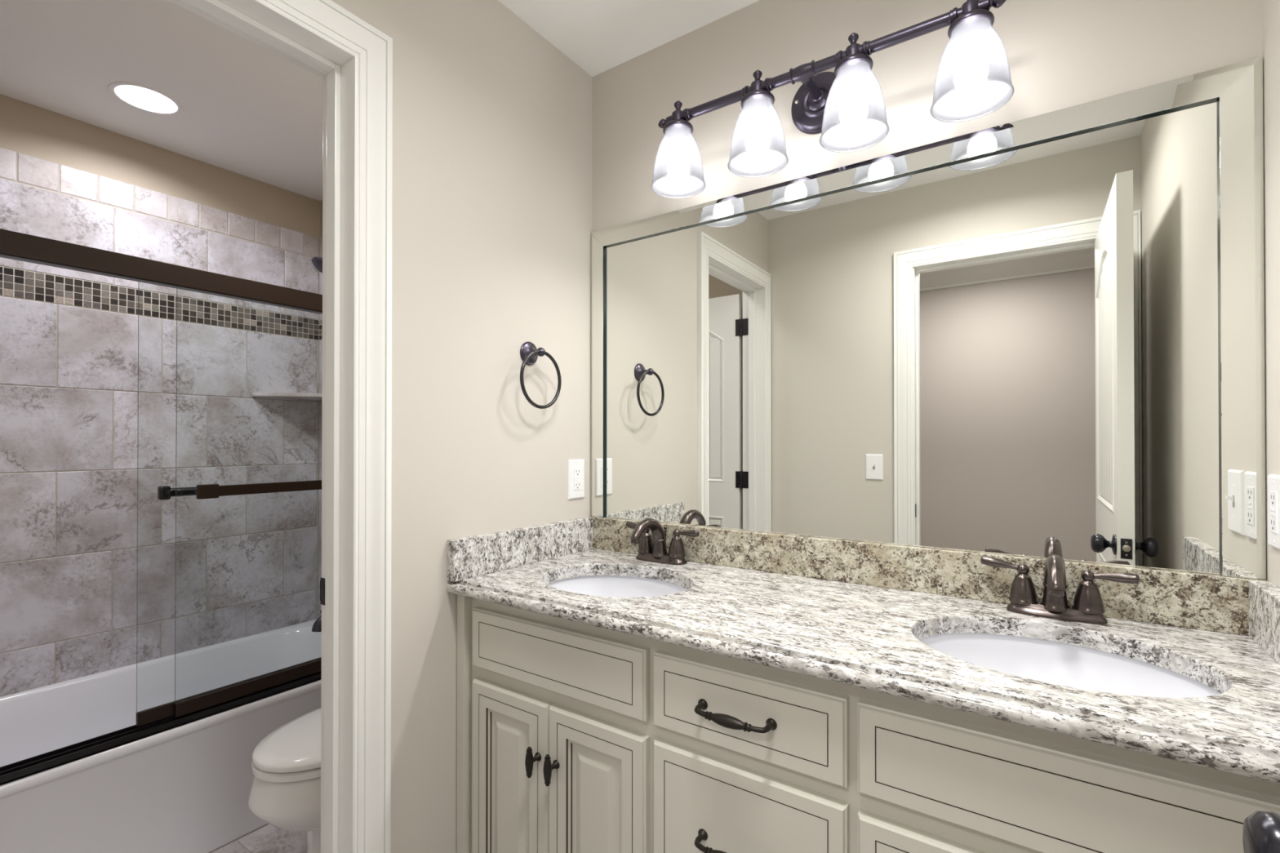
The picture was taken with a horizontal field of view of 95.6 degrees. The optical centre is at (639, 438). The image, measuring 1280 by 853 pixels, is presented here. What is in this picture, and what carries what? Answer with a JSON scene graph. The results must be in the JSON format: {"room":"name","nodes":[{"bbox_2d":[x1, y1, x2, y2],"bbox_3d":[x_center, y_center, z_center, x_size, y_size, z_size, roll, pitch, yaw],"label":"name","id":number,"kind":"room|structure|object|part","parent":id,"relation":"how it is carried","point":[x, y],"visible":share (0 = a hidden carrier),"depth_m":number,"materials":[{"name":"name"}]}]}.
{"room":"bathroom","nodes":[
{"label":"bathroom","id":0,"kind":"room"},
{"bbox_2d":[0,93,319,237],"bbox_3d":[-2.020,0.068,2.202,0.100,2.440,1.530,0,0,35],"label":"wall","id":1,"kind":"structure","parent":0,"point":[26,128],"depth_m":2.26,"materials":[{"name":"beige paint"}]},
{"bbox_2d":[0,146,319,697],"bbox_3d":[-1.976,-0.043,2.171,0.009,1.860,1.526,0,0,35],"label":"tiled wall","id":2,"kind":"structure","parent":1,"relation":"attached to","point":[71,437],"depth_m":2.23,"materials":[{"name":"tile"}]},
{"bbox_2d":[252,392,322,399],"bbox_3d":[-1.512,-0.193,2.594,0.276,0.017,0.286,0,0,35],"label":"corner shelf","id":3,"kind":"object","parent":2,"relation":"attached to","point":[278,395],"visible":0.61,"depth_m":2.58,"materials":[{"name":"stone"}]},
{"bbox_2d":[0,0,323,200],"bbox_3d":[-1.330,-1.220,1.735,1.575,0.130,1.530,0,0,35],"label":"ceiling","id":4,"kind":"structure","parent":0,"point":[250,111],"depth_m":1.86,"materials":[{"name":"white paint"}]},
{"bbox_2d":[107,81,183,115],"bbox_3d":[-1.678,-1.195,1.974,0.198,0.088,0.198,0,0,35],"label":"recessed light","id":5,"kind":"object","parent":4,"relation":"in","point":[141,97],"visible":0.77,"depth_m":2.01,"materials":[{"name":"white paint"}]},
{"bbox_3d":[-1.678,-1.203,1.975,0.112,0.042,0.112,0,0,35],"label":"bulb","id":6,"kind":"part","parent":5,"relation":"part of","materials":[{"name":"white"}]},
{"bbox_2d":[208,823,307,852],"bbox_3d":[-1.330,1.310,1.720,1.575,0.050,1.530,0,0,35],"label":"floor","id":7,"kind":"structure","parent":0,"point":[267,838],"depth_m":1.84,"materials":[{"name":"tile"}]},
{"bbox_2d":[0,619,321,852],"bbox_3d":[-1.670,1.073,1.948,0.739,0.426,1.516,0,0,35],"label":"bathtub","id":8,"kind":"object","parent":7,"relation":"on","point":[186,788],"visible":0.51,"depth_m":1.83,"materials":[{"name":"white ceramic"}]},
{"bbox_2d":[0,228,322,785],"bbox_3d":[-1.387,0.171,1.762,0.148,1.378,1.512,0,0,35],"label":"sliding shower door","id":9,"kind":"structure","parent":8,"relation":"on","point":[16,246],"depth_m":1.74,"materials":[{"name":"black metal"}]},
{"bbox_3d":[-1.236,0.180,1.993,0.006,1.272,0.765,0,0,35],"label":"glass panel","id":10,"kind":"part","parent":9,"relation":"part of","materials":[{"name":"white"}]},
{"bbox_3d":[-1.383,-0.487,1.763,0.039,0.061,1.512,0,0,35],"label":"header rail","id":11,"kind":"part","parent":9,"relation":"part of","materials":[{"name":"black metal"}]},
{"bbox_3d":[-1.171,0.181,2.055,0.006,1.272,0.770,0,0,35],"label":"glass panel","id":12,"kind":"part","parent":9,"relation":"part of","materials":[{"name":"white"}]},
{"bbox_3d":[-1.236,0.814,1.990,0.014,0.040,0.765,0,0,35],"label":"rail","id":13,"kind":"part","parent":9,"relation":"part of","materials":[{"name":"black"}]},
{"bbox_3d":[-1.171,0.815,2.051,0.014,0.040,0.770,0,0,35],"label":"rail","id":14,"kind":"part","parent":9,"relation":"part of","materials":[{"name":"black"}]},
{"bbox_2d":[248,707,320,852],"bbox_3d":[-0.795,0.936,1.816,0.452,0.698,0.749,0,0,35],"label":"toilet","id":15,"kind":"object","parent":7,"relation":"on","point":[285,793],"visible":0.27,"depth_m":1.51,"materials":[{"name":"white ceramic"}]},
{"bbox_3d":[-0.821,1.089,1.778,0.371,0.392,0.660,0,0,35],"label":"bowl","id":16,"kind":"part","parent":15,"relation":"part of","materials":[{"name":"white ceramic"}]},
{"bbox_3d":[-0.858,0.878,1.726,0.358,0.020,0.511,0,0,35],"label":"seat","id":17,"kind":"part","parent":15,"relation":"part of","materials":[{"name":"white ceramic"}]},
{"bbox_3d":[-0.857,0.848,1.726,0.356,0.030,0.510,0,0,35],"label":"lid","id":18,"kind":"part","parent":15,"relation":"part of","materials":[{"name":"white ceramic"}]},
{"bbox_2d":[331,0,592,852],"bbox_3d":[-0.647,0.062,1.228,0.115,2.440,1.580,0,0,35],"label":"wall","id":19,"kind":"structure","parent":0,"point":[491,183],"depth_m":1.44,"materials":[{"name":"grey paint"}]},
{"bbox_2d":[169,0,351,852],"bbox_3d":[-0.825,0.236,0.976,0.122,2.089,0.661,0,0,35],"label":"trim","id":20,"kind":"structure","parent":19,"relation":"attached to","point":[248,20],"depth_m":1.22,"materials":[{"name":"white paint"}]},
{"bbox_3d":[-0.684,0.332,1.263,0.026,0.058,0.012,0,0,35],"label":"strike plate","id":21,"kind":"part","parent":20,"relation":"part of","materials":[{"name":"black metal"}]},
{"bbox_2d":[248,0,392,852],"bbox_3d":[-0.759,0.205,0.946,0.020,2.151,0.760,0,0,35],"label":"trim","id":22,"kind":"structure","parent":19,"relation":"attached to","point":[370,49],"depth_m":1.22,"materials":[{"name":"white paint"}]},
{"bbox_2d":[520,342,561,408],"bbox_3d":[-0.286,-0.175,1.601,0.060,0.189,0.161,0,0,35],"label":"towel ring","id":23,"kind":"object","parent":19,"relation":"attached to","point":[529,353],"visible":1,"depth_m":1.60,"materials":[{"name":"brown metal"}]},
{"bbox_2d":[568,459,584,499],"bbox_3d":[-0.194,0.125,1.779,0.008,0.120,0.073,0,0,35],"label":"wall outlet","id":24,"kind":"object","parent":19,"relation":"attached to","point":[575,467],"visible":1,"depth_m":1.77,"materials":[{"name":"white plastic"}]},
{"bbox_2d":[573,467,581,490],"bbox_3d":[-0.192,0.125,1.778,0.003,0.067,0.033,0,0,35],"label":"receptacle","id":25,"kind":"object","parent":24,"relation":"attached to","point":[577,471],"depth_m":1.78,"materials":[{"name":"white plastic"}]},
{"bbox_2d":[498,0,759,76],"bbox_3d":[0.084,-1.186,0.792,1.593,0.050,1.681,0,0,35],"label":"ceiling","id":26,"kind":"structure","parent":0,"point":[598,36],"depth_m":1.61,"materials":[{"name":"white paint"}]},
{"bbox_2d":[320,0,1266,579],"bbox_3d":[-0.206,0.066,1.942,3.383,2.440,0.104,0,0,35],"label":"wall","id":27,"kind":"structure","parent":0,"point":[1061,54],"depth_m":1.37,"materials":[{"name":"grey paint"}]},
{"bbox_2d":[318,235,322,617],"bbox_3d":[-1.237,-0.040,2.583,0.760,1.860,0.009,0,0,35],"label":"tiled wall","id":28,"kind":"structure","parent":27,"relation":"attached to","point":[320,402],"depth_m":2.78,"materials":[{"name":"tile"}]},
{"bbox_2d":[311,609,321,631],"bbox_3d":[-1.312,0.768,2.503,0.060,0.088,0.198,0,0,35],"label":"tub spout","id":29,"kind":"object","parent":28,"relation":"attached to","point":[317,627],"visible":0.23,"depth_m":2.43,"materials":[{"name":"brown metal"}]},
{"bbox_2d":[311,257,322,272],"bbox_3d":[-1.299,-0.756,2.497,0.090,0.125,0.209,0,0,35],"label":"shower head","id":30,"kind":"object","parent":28,"relation":"attached to","point":[317,262],"visible":0.15,"depth_m":2.43},
{"bbox_2d":[650,0,1013,198],"bbox_3d":[0.392,-0.778,1.351,0.807,0.246,0.208,0,0,35],"label":"vanity light","id":31,"kind":"object","parent":27,"relation":"attached to","point":[846,105],"visible":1,"depth_m":1.27,"materials":[{"name":"white glass"}]},
{"bbox_3d":[0.100,-0.728,1.512,0.142,0.147,0.142,0,0,35],"label":"lamp shade","id":32,"kind":"part","parent":31,"relation":"part of","materials":[{"name":"white glass"}]},
{"bbox_3d":[0.100,-0.721,1.512,0.060,0.090,0.060,0,0,35],"label":"bulb","id":33,"kind":"part","parent":31,"relation":"part of","materials":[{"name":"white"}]},
{"bbox_3d":[0.281,-0.722,1.387,0.060,0.090,0.060,0,0,35],"label":"bulb","id":34,"kind":"part","parent":31,"relation":"part of","materials":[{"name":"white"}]},
{"bbox_3d":[0.281,-0.729,1.387,0.142,0.147,0.142,0,0,35],"label":"lamp shade","id":35,"kind":"part","parent":31,"relation":"part of","materials":[{"name":"white glass"}]},
{"bbox_3d":[0.404,-0.834,1.371,0.030,0.032,0.103,0,0,35],"label":"arm","id":36,"kind":"part","parent":31,"relation":"part of","materials":[{"name":"brown metal"}]},
{"bbox_3d":[0.464,-0.723,1.261,0.060,0.090,0.060,0,0,35],"label":"bulb","id":37,"kind":"part","parent":31,"relation":"part of","materials":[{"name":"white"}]},
{"bbox_3d":[0.464,-0.729,1.261,0.142,0.147,0.142,0,0,35],"label":"lamp shade","id":38,"kind":"part","parent":31,"relation":"part of","materials":[{"name":"white glass"}]},
{"bbox_3d":[0.647,-0.724,1.135,0.060,0.090,0.060,0,0,35],"label":"bulb","id":39,"kind":"part","parent":31,"relation":"part of","materials":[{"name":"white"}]},
{"bbox_3d":[0.647,-0.730,1.135,0.142,0.147,0.142,0,0,35],"label":"lamp shade","id":40,"kind":"part","parent":31,"relation":"part of","materials":[{"name":"white glass"}]},
{"bbox_2d":[591,56,1266,578],"bbox_3d":[0.458,-0.206,1.418,1.490,0.899,0.016,0,0,35],"label":"wall mirror","id":41,"kind":"object","parent":27,"relation":"attached to","point":[1042,335],"visible":1,"depth_m":1.24,"materials":[{"name":"silver mirror"}]},
{"bbox_2d":[587,515,1270,636],"bbox_3d":[0.455,0.292,1.411,1.493,0.097,0.026,0,0,35],"label":"backsplash","id":42,"kind":"structure","parent":27,"relation":"attached to","point":[1213,602],"depth_m":1.25,"materials":[{"name":"stone"}]},
{"bbox_2d":[1262,0,1279,587],"bbox_3d":[0.671,0.057,0.321,0.100,2.440,1.581,0,0,35],"label":"wall","id":43,"kind":"structure","parent":0,"point":[1270,8],"depth_m":0.97,"materials":[{"name":"grey paint"}]},
{"bbox_2d":[1267,474,1279,549],"bbox_3d":[1.034,0.120,0.944,0.008,0.120,0.073,0,0,35],"label":"wall outlet","id":44,"kind":"object","parent":43,"relation":"attached to","point":[1273,481],"visible":1,"depth_m":0.94,"materials":[{"name":"white plastic"}]},
{"bbox_2d":[1269,490,1277,533],"bbox_3d":[1.032,0.120,0.945,0.003,0.067,0.033,0,0,35],"label":"receptacle","id":45,"kind":"object","parent":44,"relation":"attached to","point":[1273,494],"depth_m":0.94,"materials":[{"name":"white plastic"}]},
{"bbox_3d":[0.037,1.305,0.810,1.708,0.050,1.681,0,0,35],"label":"floor","id":46,"kind":"structure","parent":0,"visible":0},
{"bbox_2d":[456,594,1279,852],"bbox_3d":[0.302,0.827,1.185,1.487,0.909,0.558,0,0,35],"label":"vanity cabinet","id":47,"kind":"object","parent":46,"relation":"on","point":[573,737],"visible":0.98,"depth_m":0.97,"materials":[{"name":"beige paint"}]},
{"bbox_3d":[-0.295,0.867,1.321,0.246,0.582,0.020,0,0,35],"label":"door","id":48,"kind":"part","parent":47,"relation":"part of","materials":[{"name":"beige paint"}]},
{"bbox_3d":[-0.231,0.690,1.244,0.018,0.065,0.036,0,0,35],"label":"door pull","id":49,"kind":"part","parent":47,"relation":"part of","materials":[{"name":"black metal"}]},
{"bbox_3d":[-0.187,0.690,1.214,0.018,0.065,0.036,0,0,35],"label":"door pull","id":50,"kind":"part","parent":47,"relation":"part of","materials":[{"name":"black metal"}]},
{"bbox_3d":[-0.192,0.474,1.252,0.498,0.137,0.020,0,0,35],"label":"false drawer","id":51,"kind":"part","parent":47,"relation":"part of","materials":[{"name":"beige paint"}]},
{"bbox_3d":[-0.089,0.866,1.180,0.250,0.582,0.020,0,0,35],"label":"door","id":52,"kind":"part","parent":47,"relation":"part of","materials":[{"name":"beige paint"}]},
{"bbox_3d":[0.152,0.703,0.976,0.147,0.020,0.043,0,0,35],"label":"drawer pull","id":53,"kind":"part","parent":47,"relation":"part of","materials":[{"name":"black metal"}]},
{"bbox_3d":[0.152,0.472,0.977,0.147,0.020,0.043,0,0,35],"label":"drawer pull","id":54,"kind":"part","parent":47,"relation":"part of","materials":[{"name":"black metal"}]},
{"bbox_3d":[0.175,0.472,1.000,0.356,0.137,0.020,0,0,35],"label":"drawer","id":55,"kind":"part","parent":47,"relation":"part of","materials":[{"name":"beige paint"}]},
{"bbox_3d":[0.175,0.710,0.999,0.356,0.281,0.020,0,0,35],"label":"drawer","id":56,"kind":"part","parent":47,"relation":"part of","materials":[{"name":"beige paint"}]},
{"bbox_2d":[446,515,1279,784],"bbox_3d":[0.307,0.307,1.195,1.493,0.129,0.550,0,0,35],"label":"countertop","id":57,"kind":"structure","parent":47,"relation":"on","point":[855,613],"depth_m":1.06,"materials":[{"name":"white stone"}]},
{"bbox_2d":[547,575,687,597],"bbox_3d":[-0.058,0.441,1.413,0.438,0.135,0.364,0,0,35],"label":"undermount sink","id":58,"kind":"object","parent":57,"relation":"in","point":[615,586],"visible":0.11,"depth_m":1.57,"materials":[{"name":"white ceramic"}]},
{"bbox_2d":[626,518,699,564],"bbox_3d":[0.049,0.279,1.620,0.188,0.125,0.197,0,0,-12],"label":"faucet","id":59,"kind":"object","parent":57,"relation":"on","point":[654,550],"visible":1,"depth_m":1.59,"materials":[{"name":"brown metal"}]},
{"bbox_3d":[-0.006,0.257,1.673,0.084,0.029,0.021,0,0,41],"label":"lever","id":60,"kind":"part","parent":59,"relation":"part of","materials":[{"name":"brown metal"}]},
{"bbox_3d":[0.017,0.296,1.652,0.048,0.056,0.048,0,0,35],"label":"handle","id":61,"kind":"part","parent":59,"relation":"part of","materials":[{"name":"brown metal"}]},
{"bbox_3d":[0.025,0.272,1.573,0.047,0.111,0.157,0,0,35],"label":"spout","id":62,"kind":"part","parent":59,"relation":"part of","materials":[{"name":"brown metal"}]},
{"bbox_3d":[0.072,0.286,1.642,0.010,0.076,0.010,0,0,35],"label":"lift rod","id":63,"kind":"part","parent":59,"relation":"part of","materials":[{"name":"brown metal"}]},
{"bbox_3d":[0.101,0.296,1.595,0.048,0.056,0.048,0,0,35],"label":"handle","id":64,"kind":"part","parent":59,"relation":"part of","materials":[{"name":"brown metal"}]},
{"bbox_3d":[0.124,0.258,1.574,0.084,0.025,0.021,0,0,42],"label":"lever","id":65,"kind":"part","parent":59,"relation":"part of","materials":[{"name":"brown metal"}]},
{"bbox_2d":[980,555,1139,624],"bbox_3d":[0.785,0.276,1.110,0.188,0.125,0.197,0,0,-12],"label":"faucet","id":66,"kind":"object","parent":57,"relation":"on","point":[1087,607],"visible":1,"depth_m":1.08,"materials":[{"name":"brown metal"}]},
{"bbox_3d":[0.730,0.254,1.163,0.084,0.029,0.021,0,0,41],"label":"lever","id":67,"kind":"part","parent":66,"relation":"part of","materials":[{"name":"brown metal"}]},
{"bbox_3d":[0.754,0.293,1.142,0.048,0.056,0.048,0,0,35],"label":"handle","id":68,"kind":"part","parent":66,"relation":"part of","materials":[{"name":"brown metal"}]},
{"bbox_3d":[0.761,0.269,1.063,0.047,0.111,0.157,0,0,35],"label":"spout","id":69,"kind":"part","parent":66,"relation":"part of","materials":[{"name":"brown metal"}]},
{"bbox_3d":[0.837,0.293,1.084,0.048,0.056,0.048,0,0,35],"label":"handle","id":70,"kind":"part","parent":66,"relation":"part of","materials":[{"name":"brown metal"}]},
{"bbox_3d":[0.861,0.255,1.063,0.084,0.025,0.021,0,0,42],"label":"lever","id":71,"kind":"part","parent":66,"relation":"part of","materials":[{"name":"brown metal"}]},
{"bbox_2d":[918,633,1219,697],"bbox_3d":[0.660,0.438,0.931,0.454,0.135,0.370,0,0,35],"label":"undermount sink","id":72,"kind":"object","parent":57,"relation":"in","point":[1060,664],"visible":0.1,"depth_m":1.05,"materials":[{"name":"white ceramic"}]},
{"bbox_3d":[0.437,0.864,0.818,0.248,0.582,0.020,0,0,35],"label":"door","id":73,"kind":"part","parent":47,"relation":"part of","materials":[{"name":"beige paint"}]},
{"bbox_3d":[0.539,0.471,0.749,0.497,0.137,0.020,0,0,35],"label":"false drawer","id":74,"kind":"part","parent":47,"relation":"part of","materials":[{"name":"beige paint"}]},
{"bbox_3d":[-0.401,0.056,0.168,1.493,2.440,0.115,0,0,35],"label":"wall","id":75,"kind":"structure","parent":0,"visible":0},
{"bbox_2d":[1242,810,1279,852],"bbox_3d":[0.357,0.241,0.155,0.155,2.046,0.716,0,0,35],"label":"door knob","id":76,"kind":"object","parent":75,"relation":"in","point":[1261,828],"depth_m":0.43,"materials":[{"name":"black metal"}]}
]}

